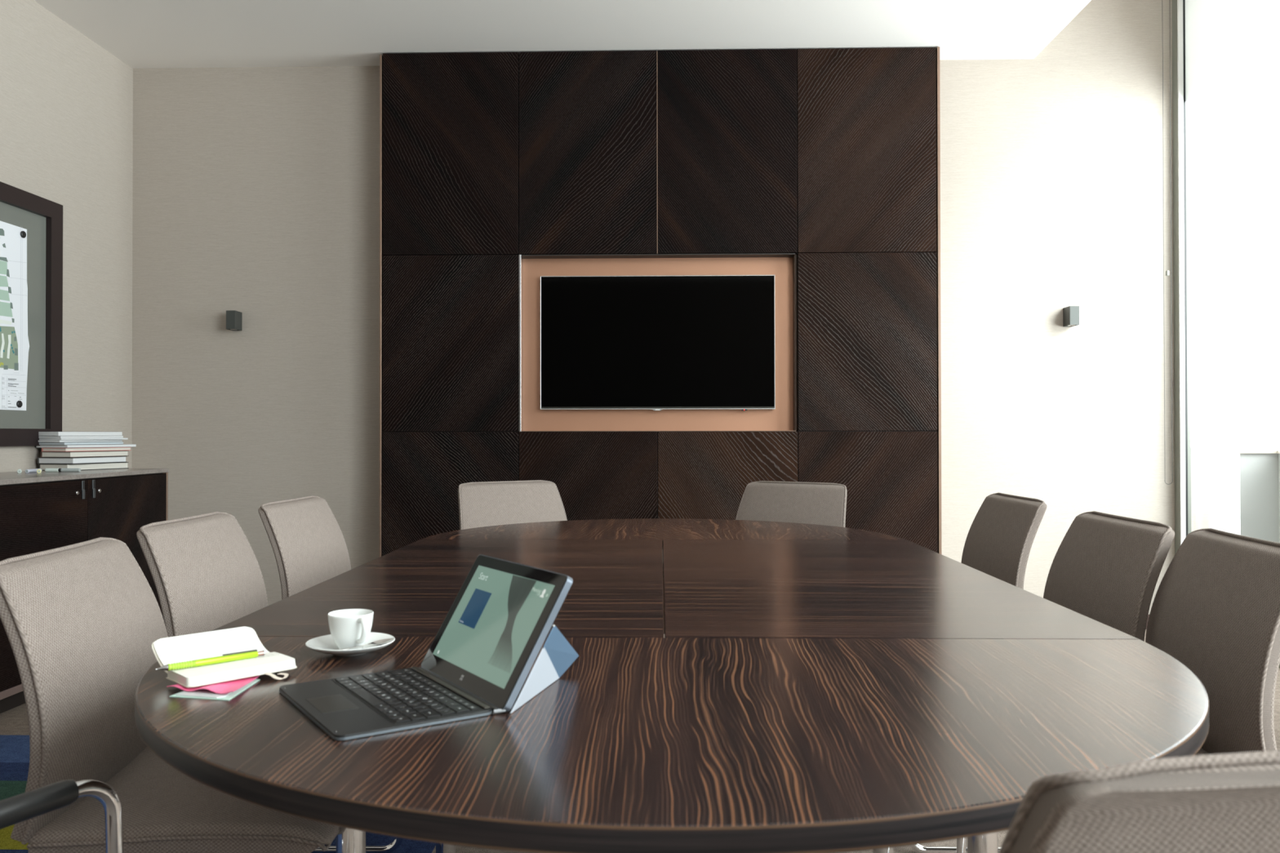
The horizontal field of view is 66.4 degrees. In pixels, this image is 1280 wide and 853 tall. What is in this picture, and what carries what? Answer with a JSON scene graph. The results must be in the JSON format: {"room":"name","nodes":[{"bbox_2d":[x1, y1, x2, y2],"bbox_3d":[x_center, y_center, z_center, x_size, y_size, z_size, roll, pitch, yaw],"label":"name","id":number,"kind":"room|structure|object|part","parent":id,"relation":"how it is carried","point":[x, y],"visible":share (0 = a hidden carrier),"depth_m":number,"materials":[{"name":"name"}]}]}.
{"room":"conference room","nodes":[
{"label":"conference room","id":0,"kind":"room"},
{"bbox_2d":[0,0,133,472],"bbox_3d":[-2.944,-0.820,1.476,0.120,3.750,7.790,0,0,1],"label":"wall","id":1,"kind":"structure","parent":0,"point":[66,101],"depth_m":4.90,"materials":[{"name":"beige paint"}]},
{"bbox_2d":[0,181,62,446],"bbox_3d":[-2.808,-0.493,3.826,0.034,1.152,1.730,0,0,1],"label":"picture frame","id":2,"kind":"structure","parent":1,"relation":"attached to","point":[42,218],"depth_m":4.56,"materials":[{"name":"dark brown wood"},{"name":"grey felt"}]},
{"bbox_2d":[0,220,29,410],"bbox_3d":[-2.803,-0.492,4.325,0.001,0.836,0.319,0,0,1],"label":"sheet","id":3,"kind":"object","parent":2,"relation":"attached to","point":[14,339],"visible":1,"depth_m":4.37,"materials":[{"name":"white paper"}]},
{"bbox_2d":[16,400,22,407],"bbox_3d":[-2.795,-0.101,4.406,0.010,0.031,0.031,0,0,1],"label":"magnet","id":4,"kind":"object","parent":2,"relation":"attached to","point":[19,403],"visible":1,"depth_m":4.40,"materials":[{"name":"black plastic"}]},
{"bbox_3d":[-2.821,-0.493,3.826,0.008,0.996,1.554,0,0,1],"label":"magnetic panel","id":5,"kind":"part","parent":2,"relation":"part of","materials":[{"name":"grey glass"}]},
{"bbox_2d":[20,231,26,237],"bbox_3d":[-2.796,-0.871,4.434,0.010,0.031,0.031,0,0,1],"label":"magnet","id":6,"kind":"object","parent":2,"relation":"attached to","point":[23,233],"visible":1,"depth_m":4.43,"materials":[{"name":"black plastic"}]},
{"bbox_2d":[34,0,1091,68],"bbox_3d":[-0.061,-2.341,1.466,5.649,0.674,7.690,0,0,1],"label":"ceiling","id":7,"kind":"structure","parent":0,"point":[140,33],"depth_m":4.82,"materials":[{"name":"white paint"}]},
{"bbox_2d":[0,629,1279,852],"bbox_3d":[-0.022,1.112,1.437,5.919,0.120,7.890,0,0,1],"label":"floor","id":8,"kind":"structure","parent":0,"point":[13,722],"depth_m":3.43,"materials":[{"name":"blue carpet"}]},
{"bbox_2d":[0,779,123,852],"bbox_3d":[-0.505,0.620,0.845,0.522,0.853,0.626,0,-1,37],"label":"chair","id":9,"kind":"object","parent":8,"relation":"on","point":[31,804],"visible":1,"depth_m":1.07,"materials":[{"name":"black"}]},
{"bbox_3d":[-0.703,0.409,0.974,0.028,0.037,0.273,0,-1,32],"label":"armrest","id":10,"kind":"part","parent":9,"relation":"part of","materials":[{"name":"black plastic"}]},
{"bbox_3d":[-0.544,0.720,0.793,0.522,0.651,0.497,0,-1,37],"label":"cantilever frame","id":11,"kind":"part","parent":9,"relation":"part of","materials":[{"name":"silver metal"}]},
{"bbox_2d":[0,472,168,713],"bbox_3d":[-2.567,0.648,4.125,0.493,0.856,1.330,0,0,1],"label":"base cabinet","id":12,"kind":"object","parent":8,"relation":"on","point":[35,517],"visible":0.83,"depth_m":3.99,"materials":[{"name":"black wood"}]},
{"bbox_3d":[-2.338,0.992,4.111,0.022,0.028,1.318,0,0,1],"label":"rail","id":13,"kind":"part","parent":12,"relation":"part of","materials":[{"name":"brown wood"}]},
{"bbox_3d":[-2.345,0.598,3.788,0.020,0.750,0.662,0,0,1],"label":"door","id":14,"kind":"part","parent":12,"relation":"part of","materials":[{"name":"brown wood"}]},
{"bbox_3d":[-2.326,0.265,4.085,0.007,0.077,0.016,0,0,1],"label":"handle","id":15,"kind":"part","parent":12,"relation":"part of","materials":[{"name":"grey metal"}]},
{"bbox_2d":[0,468,168,484],"bbox_3d":[-2.587,0.204,3.431,0.492,0.019,2.733,0,0,1],"label":"countertop","id":16,"kind":"structure","parent":12,"relation":"on","point":[6,477],"depth_m":4.14,"materials":[{"name":"grey stone"}]},
{"bbox_2d":[25,468,41,473],"bbox_3d":[-2.648,0.194,4.271,0.017,0.017,0.110,0,0,-5],"label":"marker pen","id":17,"kind":"object","parent":16,"relation":"on","point":[33,470],"visible":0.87,"depth_m":4.24,"materials":[{"name":"grey plastic"}]},
{"bbox_2d":[44,468,80,471],"bbox_3d":[-2.569,0.194,4.353,0.150,0.017,0.017,0,0,-1],"label":"marker pen","id":18,"kind":"object","parent":16,"relation":"on","point":[46,469],"visible":1,"depth_m":4.35,"materials":[{"name":"white plastic"}]},
{"bbox_2d":[38,462,128,471],"bbox_3d":[-2.643,0.189,4.657,0.175,0.031,0.345,0,0,18],"label":"book","id":19,"kind":"object","parent":16,"relation":"on","point":[120,464],"visible":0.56,"depth_m":4.57,"materials":[{"name":"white paper"}]},
{"bbox_2d":[37,456,126,464],"bbox_3d":[-2.645,0.159,4.647,0.200,0.029,0.325,0,0,14],"label":"book","id":20,"kind":"object","parent":19,"relation":"on","point":[107,459],"visible":0.83,"depth_m":4.52,"materials":[{"name":"grey paper"}]},
{"bbox_2d":[40,450,128,457],"bbox_3d":[-2.637,0.130,4.653,0.175,0.027,0.340,0,0,16],"label":"book","id":21,"kind":"object","parent":20,"relation":"on","point":[103,453],"visible":0.89,"depth_m":4.53,"materials":[{"name":"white paper"}]},
{"bbox_2d":[41,447,131,451],"bbox_3d":[-2.633,0.108,4.663,0.150,0.017,0.365,0,0,19],"label":"book","id":22,"kind":"object","parent":21,"relation":"on","point":[78,449],"visible":0.93,"depth_m":4.57,"materials":[{"name":"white paper"}]},
{"bbox_2d":[35,444,136,448],"bbox_3d":[-2.643,0.093,4.681,0.190,0.013,0.390,0,0,18],"label":"magazine","id":23,"kind":"object","parent":22,"relation":"on","point":[106,445],"visible":0.97,"depth_m":4.55,"materials":[{"name":"paper"}]},
{"bbox_2d":[39,441,123,444],"bbox_3d":[-2.661,0.080,4.652,0.172,0.012,0.335,0,0,17],"label":"magazine","id":24,"kind":"object","parent":23,"relation":"on","point":[90,442],"visible":0.92,"depth_m":4.57,"materials":[{"name":"grey paper"}]},
{"bbox_2d":[38,440,122,442],"bbox_3d":[-2.683,0.069,4.663,0.178,0.010,0.355,0,0,17],"label":"magazine","id":25,"kind":"object","parent":24,"relation":"on","point":[39,441],"visible":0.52,"depth_m":4.54,"materials":[{"name":"grey paper"}]},
{"bbox_2d":[39,438,128,439],"bbox_3d":[-2.669,0.059,4.672,0.182,0.008,0.370,0,0,19],"label":"magazine","id":26,"kind":"object","parent":25,"relation":"on","point":[39,438],"visible":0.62,"depth_m":4.58,"materials":[{"name":"grey paper"}]},
{"bbox_2d":[38,435,123,438],"bbox_3d":[-2.672,0.050,4.660,0.170,0.010,0.350,0,0,18],"label":"magazine","id":27,"kind":"object","parent":26,"relation":"on","point":[39,437],"visible":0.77,"depth_m":4.57,"materials":[{"name":"grey paper"}]},
{"bbox_2d":[38,431,122,435],"bbox_3d":[-2.658,0.035,4.654,0.125,0.020,0.350,0,0,19],"label":"magazine","id":28,"kind":"object","parent":27,"relation":"on","point":[40,433],"visible":0.99,"depth_m":4.58,"materials":[{"name":"grey paper"}]},
{"bbox_3d":[-2.324,0.265,4.160,0.007,0.077,0.016,0,0,1],"label":"handle","id":29,"kind":"part","parent":12,"relation":"part of","materials":[{"name":"grey metal"}]},
{"bbox_3d":[-2.329,0.604,4.445,0.020,0.750,0.648,0,0,1],"label":"door","id":30,"kind":"part","parent":12,"relation":"part of","materials":[{"name":"brown wood"}]},
{"bbox_3d":[-2.554,0.653,4.784,0.487,0.856,0.012,0,0,1],"label":"panel","id":31,"kind":"part","parent":12,"relation":"part of","materials":[{"name":"brown wood"}]},
{"bbox_2d":[0,735,435,852],"bbox_3d":[-1.417,1.058,2.098,1.780,0.001,2.540,0,0,1],"label":"area rug","id":32,"kind":"object","parent":8,"relation":"on","point":[15,750],"visible":0.02,"depth_m":2.88,"materials":[{"name":"blue carpet"}]},
{"bbox_2d":[0,537,339,852],"bbox_3d":[-0.751,0.627,1.646,0.546,0.853,0.476,0,0,-6],"label":"chair","id":33,"kind":"object","parent":32,"relation":"on","point":[82,621],"visible":0.58,"depth_m":1.49,"materials":[{"name":"beige woven fabric"},{"name":"chrome"},{"name":"black plastic"}]},
{"bbox_3d":[-0.920,0.408,1.632,0.123,0.402,0.468,0,0,-6],"label":"backrest","id":34,"kind":"part","parent":33,"relation":"part of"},
{"bbox_3d":[-0.692,0.616,1.652,0.429,0.065,0.436,0,0,-6],"label":"seat","id":35,"kind":"part","parent":33,"relation":"part of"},
{"bbox_2d":[136,511,403,852],"bbox_3d":[-0.814,0.631,2.222,0.546,0.853,0.476,0,0,0],"label":"chair","id":36,"kind":"object","parent":32,"relation":"on","point":[206,575],"visible":0.32,"depth_m":2.15,"materials":[{"name":"beige woven fabric"},{"name":"chrome"},{"name":"black plastic"}]},
{"bbox_3d":[-0.984,0.412,2.225,0.123,0.402,0.468,0,0,0],"label":"backrest","id":37,"kind":"part","parent":36,"relation":"part of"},
{"bbox_3d":[-0.836,0.851,2.220,0.501,0.414,0.428,0,0,0],"label":"cantilever frame","id":38,"kind":"part","parent":36,"relation":"part of","materials":[{"name":"silver metal"}]},
{"bbox_2d":[257,495,351,599],"bbox_3d":[-0.799,0.636,2.840,0.546,0.853,0.476,0,0,3],"label":"chair","id":39,"kind":"object","parent":32,"relation":"on","point":[307,540],"visible":0.27,"depth_m":2.76,"materials":[{"name":"beige woven fabric"},{"name":"chrome"},{"name":"black plastic"}]},
{"bbox_2d":[457,480,567,529],"bbox_3d":[-0.410,0.643,3.734,0.476,0.853,0.546,0,-1,-35],"label":"chair","id":40,"kind":"object","parent":8,"relation":"on","point":[481,504],"visible":0.23,"depth_m":3.85,"materials":[{"name":"beige fabric"}]},
{"bbox_2d":[134,518,1208,852],"bbox_3d":[0.051,0.687,2.116,1.389,0.740,2.742,0,0,1],"label":"conference table","id":41,"kind":"object","parent":8,"relation":"on","point":[806,688],"visible":0.92,"depth_m":1.08,"materials":[{"name":"brown wood"}]},
{"bbox_2d":[168,679,260,700],"bbox_3d":[-0.500,0.309,1.157,0.075,0.001,0.106,0,0,1],"label":"card","id":42,"kind":"object","parent":41,"relation":"on","point":[232,695],"visible":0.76,"depth_m":1.12,"materials":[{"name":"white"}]},
{"bbox_2d":[168,675,260,693],"bbox_3d":[-0.507,0.304,1.161,0.088,0.005,0.089,0,0,1],"label":"sticky notes","id":43,"kind":"object","parent":42,"relation":"on","point":[224,687],"visible":0.76,"depth_m":1.15,"materials":[{"name":"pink paper"}]},
{"bbox_2d":[151,626,297,687],"bbox_3d":[-0.515,0.288,1.218,0.149,0.042,0.136,-1,-1,44],"label":"notebook","id":44,"kind":"object","parent":41,"relation":"on","point":[189,647],"visible":0.94,"depth_m":1.22,"materials":[{"name":"beige paper"}]},
{"bbox_2d":[155,649,265,671],"bbox_3d":[-0.525,0.287,1.199,0.130,0.010,0.008,1,-1,-45],"label":"pencil","id":45,"kind":"object","parent":44,"relation":"on","point":[251,654],"visible":1,"depth_m":1.20,"materials":[{"name":"yellow"}]},
{"bbox_2d":[305,632,395,656],"bbox_3d":[-0.398,0.303,1.346,0.118,0.017,0.118,0,0,1],"label":"saucer","id":46,"kind":"object","parent":41,"relation":"on","point":[325,644],"visible":0.68,"depth_m":1.34,"materials":[{"name":"white ceramic"}]},
{"bbox_2d":[327,608,373,649],"bbox_3d":[-0.397,0.281,1.343,0.064,0.050,0.066,0,0,1],"label":"espresso cup","id":47,"kind":"object","parent":46,"relation":"on","point":[348,628],"visible":0.91,"depth_m":1.32,"materials":[{"name":"white ceramic"}]},
{"bbox_3d":[-0.375,0.276,1.320,0.009,0.037,0.023,0,-1,-42],"label":"handle","id":48,"kind":"part","parent":47,"relation":"part of","materials":[{"name":"white ceramic"}]},
{"bbox_2d":[339,638,395,649],"bbox_3d":[-0.376,0.298,1.335,0.082,0.007,0.022,0,-1,-35],"label":"teaspoon","id":49,"kind":"object","parent":46,"relation":"on","point":[378,642],"visible":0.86,"depth_m":1.34,"materials":[{"name":"silver metal"}]},
{"bbox_3d":[-0.454,0.696,1.534,0.054,0.714,0.054,0,0,1],"label":"leg","id":50,"kind":"part","parent":41,"relation":"part of","materials":[{"name":"silver metal"}]},
{"bbox_2d":[279,624,578,741],"bbox_3d":[-0.216,0.264,1.142,0.344,0.090,0.239,0,-1,-34],"label":"keyboard","id":51,"kind":"object","parent":41,"relation":"on","point":[348,708],"visible":1,"depth_m":1.08,"materials":[{"name":"black plastic"}]},
{"bbox_2d":[421,554,573,712],"bbox_3d":[-0.177,0.238,1.170,0.088,0.142,0.241,0,-1,-34],"label":"tablet","id":52,"kind":"object","parent":51,"relation":"attached to","point":[491,636],"visible":1,"depth_m":1.15,"materials":[{"name":"grey"}]},
{"bbox_3d":[-0.439,0.701,2.214,0.054,0.714,0.054,0,0,1],"label":"leg","id":53,"kind":"part","parent":41,"relation":"part of","materials":[{"name":"silver metal"}]},
{"bbox_3d":[0.545,0.700,2.193,0.054,0.714,0.054,0,0,1],"label":"leg","id":54,"kind":"part","parent":41,"relation":"part of","materials":[{"name":"silver metal"}]},
{"bbox_3d":[0.530,0.695,1.514,0.054,0.714,0.054,0,0,1],"label":"leg","id":55,"kind":"part","parent":41,"relation":"part of","materials":[{"name":"silver metal"}]},
{"bbox_2d":[735,480,847,527],"bbox_3d":[0.485,0.642,3.650,0.476,0.853,0.546,0,-1,36],"label":"chair","id":56,"kind":"object","parent":8,"relation":"on","point":[824,504],"visible":0.16,"depth_m":3.77,"materials":[{"name":"beige fabric"}]},
{"bbox_2d":[960,492,1047,589],"bbox_3d":[0.925,0.636,2.964,0.546,0.853,0.476,0,0,0],"label":"chair","id":57,"kind":"object","parent":8,"relation":"on","point":[1001,535],"visible":0.3,"depth_m":2.87,"materials":[{"name":"grey-brown fabric"},{"name":"chrome"}]},
{"bbox_2d":[910,511,1174,852],"bbox_3d":[0.878,0.629,2.213,0.546,0.853,0.476,0,0,1],"label":"chair","id":58,"kind":"object","parent":8,"relation":"on","point":[1106,568],"visible":0.3,"depth_m":2.13,"materials":[{"name":"grey-brown fabric"},{"name":"chrome"}]},
{"bbox_3d":[0.900,0.849,2.210,0.501,0.414,0.428,0,0,1],"label":"cantilever frame","id":59,"kind":"part","parent":58,"relation":"part of","materials":[{"name":"silver metal"}]},
{"bbox_3d":[1.047,0.410,2.210,0.123,0.402,0.468,0,0,1],"label":"backrest","id":60,"kind":"part","parent":58,"relation":"part of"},
{"bbox_2d":[998,750,1279,852],"bbox_3d":[0.430,0.618,0.748,0.522,0.853,0.626,0,0,-5],"label":"chair","id":61,"kind":"object","parent":8,"relation":"on","point":[1225,802],"visible":1,"depth_m":0.56,"materials":[{"name":"grey-brown fabric"},{"name":"chrome"}]},
{"bbox_2d":[1145,528,1279,755],"bbox_3d":[0.893,0.626,1.805,0.546,0.853,0.476,0,0,7],"label":"chair","id":62,"kind":"object","parent":8,"relation":"on","point":[1215,608],"visible":0.3,"depth_m":1.69,"materials":[{"name":"grey-brown fabric"},{"name":"chrome"}]},
{"bbox_3d":[0.835,0.616,1.813,0.429,0.065,0.436,0,0,7],"label":"seat","id":63,"kind":"part","parent":62,"relation":"part of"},
{"bbox_2d":[131,0,1208,614],"bbox_3d":[0.074,-0.791,5.356,5.919,3.750,0.120,0,0,1],"label":"wall","id":64,"kind":"structure","parent":0,"point":[256,189],"depth_m":5.26,"materials":[{"name":"beige paint"}]},
{"bbox_2d":[226,310,242,330],"bbox_3d":[-2.203,-0.574,5.307,0.048,0.100,0.090,0,0,1],"label":"wall sconce","id":65,"kind":"object","parent":64,"relation":"attached to","point":[233,317],"visible":1,"depth_m":5.26,"materials":[{"name":"grey metal"}]},
{"bbox_2d":[378,54,382,557],"bbox_3d":[-1.362,-0.438,5.234,0.010,3.044,0.192,0,0,1],"label":"trim","id":66,"kind":"structure","parent":64,"relation":"attached to","point":[380,55],"depth_m":5.14,"materials":[{"name":"brown metal"}]},
{"bbox_2d":[382,431,519,555],"bbox_3d":[-0.994,0.555,5.133,0.716,1.052,0.022,0,0,1],"label":"wall panel","id":67,"kind":"object","parent":64,"relation":"attached to","point":[423,473],"visible":0.48,"depth_m":5.13,"materials":[{"name":"brown wood"}]},
{"bbox_2d":[382,254,519,431],"bbox_3d":[-0.995,-0.438,5.141,0.716,0.925,0.022,0,0,1],"label":"wall panel","id":68,"kind":"object","parent":64,"relation":"attached to","point":[451,322],"visible":1,"depth_m":5.13,"materials":[{"name":"brown wood"}]},
{"bbox_2d":[382,51,519,255],"bbox_3d":[-0.996,-1.435,5.149,0.716,1.063,0.022,0,0,1],"label":"wall panel","id":69,"kind":"object","parent":64,"relation":"attached to","point":[451,120],"visible":1,"depth_m":5.14,"materials":[{"name":"brown wood"}]},
{"bbox_2d":[519,431,657,520],"bbox_3d":[-0.271,0.554,5.115,0.723,1.052,0.022,0,0,1],"label":"wall panel","id":70,"kind":"object","parent":64,"relation":"attached to","point":[596,475],"visible":0.42,"depth_m":5.11,"materials":[{"name":"brown wood"}]},
{"bbox_2d":[519,50,657,254],"bbox_3d":[-0.273,-1.436,5.131,0.723,1.063,0.022,0,0,1],"label":"wall panel","id":71,"kind":"object","parent":64,"relation":"attached to","point":[588,120],"visible":1,"depth_m":5.12,"materials":[{"name":"brown wood"}]},
{"bbox_2d":[657,111,657,253],"bbox_3d":[0.090,-1.434,5.121,0.004,1.061,0.021,0,0,1],"label":"trim","id":72,"kind":"structure","parent":64,"relation":"attached to","point":[657,112],"depth_m":5.11,"materials":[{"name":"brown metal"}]},
{"bbox_2d":[519,253,797,431],"bbox_3d":[0.094,-0.438,5.152,1.455,0.928,0.102,0,0,1],"label":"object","id":73,"kind":"object","parent":64,"relation":"attached to","point":[783,266],"visible":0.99,"depth_m":5.18,"materials":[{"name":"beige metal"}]},
{"bbox_2d":[540,275,775,410],"bbox_3d":[0.092,-0.439,5.166,1.237,0.713,0.043,0,0,1],"label":"television","id":74,"kind":"object","parent":73,"relation":"attached to","point":[648,342],"visible":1,"depth_m":5.15,"materials":[{"name":"black glass"}]},
{"bbox_2d":[382,48,937,518],"bbox_3d":[0.095,-0.446,5.209,2.905,3.056,0.168,0,0,1],"label":"trim","id":75,"kind":"structure","parent":64,"relation":"attached to","point":[797,49],"depth_m":5.12,"materials":[{"name":"black wood"}]},
{"bbox_2d":[657,48,797,253],"bbox_3d":[0.455,-1.437,5.113,0.726,1.063,0.022,0,0,1],"label":"wall panel","id":76,"kind":"object","parent":64,"relation":"attached to","point":[727,118],"visible":1,"depth_m":5.10,"materials":[{"name":"brown wood"}]},
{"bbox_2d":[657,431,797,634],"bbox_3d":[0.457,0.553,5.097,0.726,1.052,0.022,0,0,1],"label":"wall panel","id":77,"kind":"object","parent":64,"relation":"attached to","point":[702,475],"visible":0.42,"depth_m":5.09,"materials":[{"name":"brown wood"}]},
{"bbox_2d":[796,47,936,253],"bbox_3d":[1.180,-1.438,5.095,0.716,1.063,0.022,0,0,1],"label":"wall panel","id":78,"kind":"object","parent":64,"relation":"attached to","point":[867,117],"visible":1,"depth_m":5.08,"materials":[{"name":"brown wood"}]},
{"bbox_2d":[797,252,937,431],"bbox_3d":[1.181,-0.440,5.087,0.716,0.925,0.022,0,0,1],"label":"wall panel","id":79,"kind":"object","parent":64,"relation":"attached to","point":[867,322],"visible":1,"depth_m":5.08,"materials":[{"name":"brown wood"}]},
{"bbox_2d":[797,431,937,552],"bbox_3d":[1.182,0.552,5.079,0.716,1.052,0.022,0,0,1],"label":"wall panel","id":80,"kind":"object","parent":64,"relation":"attached to","point":[890,478],"visible":0.48,"depth_m":5.07,"materials":[{"name":"brown wood"}]},
{"bbox_2d":[936,46,942,554],"bbox_3d":[1.554,-0.446,5.160,0.014,3.052,0.192,0,0,1],"label":"trim","id":81,"kind":"structure","parent":64,"relation":"attached to","point":[938,82],"depth_m":5.07,"materials":[{"name":"brown wood"}]},
{"bbox_2d":[1062,306,1079,326],"bbox_3d":[2.290,-0.585,5.194,0.048,0.100,0.090,0,0,1],"label":"wall sconce","id":82,"kind":"object","parent":64,"relation":"attached to","point":[1070,313],"visible":1,"depth_m":5.15,"materials":[{"name":"grey metal"}]},
{"bbox_3d":[2.849,-0.827,1.381,0.170,3.750,7.690,0,0,1],"label":"wall","id":83,"kind":"structure","parent":0,"visible":0},
{"bbox_2d":[1172,0,1279,667],"bbox_3d":[2.870,-0.639,4.104,0.095,3.420,2.238,0,0,1],"label":"window","id":84,"kind":"structure","parent":83,"relation":"in","point":[1180,108],"depth_m":5.17,"materials":[{"name":"grey metal"}]},
{"bbox_3d":[2.863,-0.621,5.168,0.025,3.340,0.009,0,0,1],"label":"sash","id":85,"kind":"part","parent":84,"relation":"part of","materials":[{"name":"white paint"}]},
{"bbox_2d":[1161,0,1279,484],"bbox_3d":[2.774,-1.143,4.106,0.179,2.872,2.170,0,0,1],"label":"roller blind","id":86,"kind":"object","parent":84,"relation":"attached to","point":[1222,36],"visible":1,"depth_m":4.85,"materials":[{"name":"white fabric"}]},
{"bbox_3d":[2.729,-1.081,5.062,0.042,2.762,0.003,0,0,1],"label":"bead chain","id":87,"kind":"part","parent":86,"relation":"part of","materials":[{"name":"grey"}]},
{"label":"outside","id":88,"kind":"structure","parent":0,"visible":0},
{"bbox_2d":[1208,448,1279,542],"bbox_3d":[3.500,0.782,2.207,0.435,1.345,10.600,0,0,1],"label":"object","id":89,"kind":"object","parent":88,"point":[1244,484],"visible":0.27,"depth_m":5.51,"materials":[{"name":"grey"}]}
]}

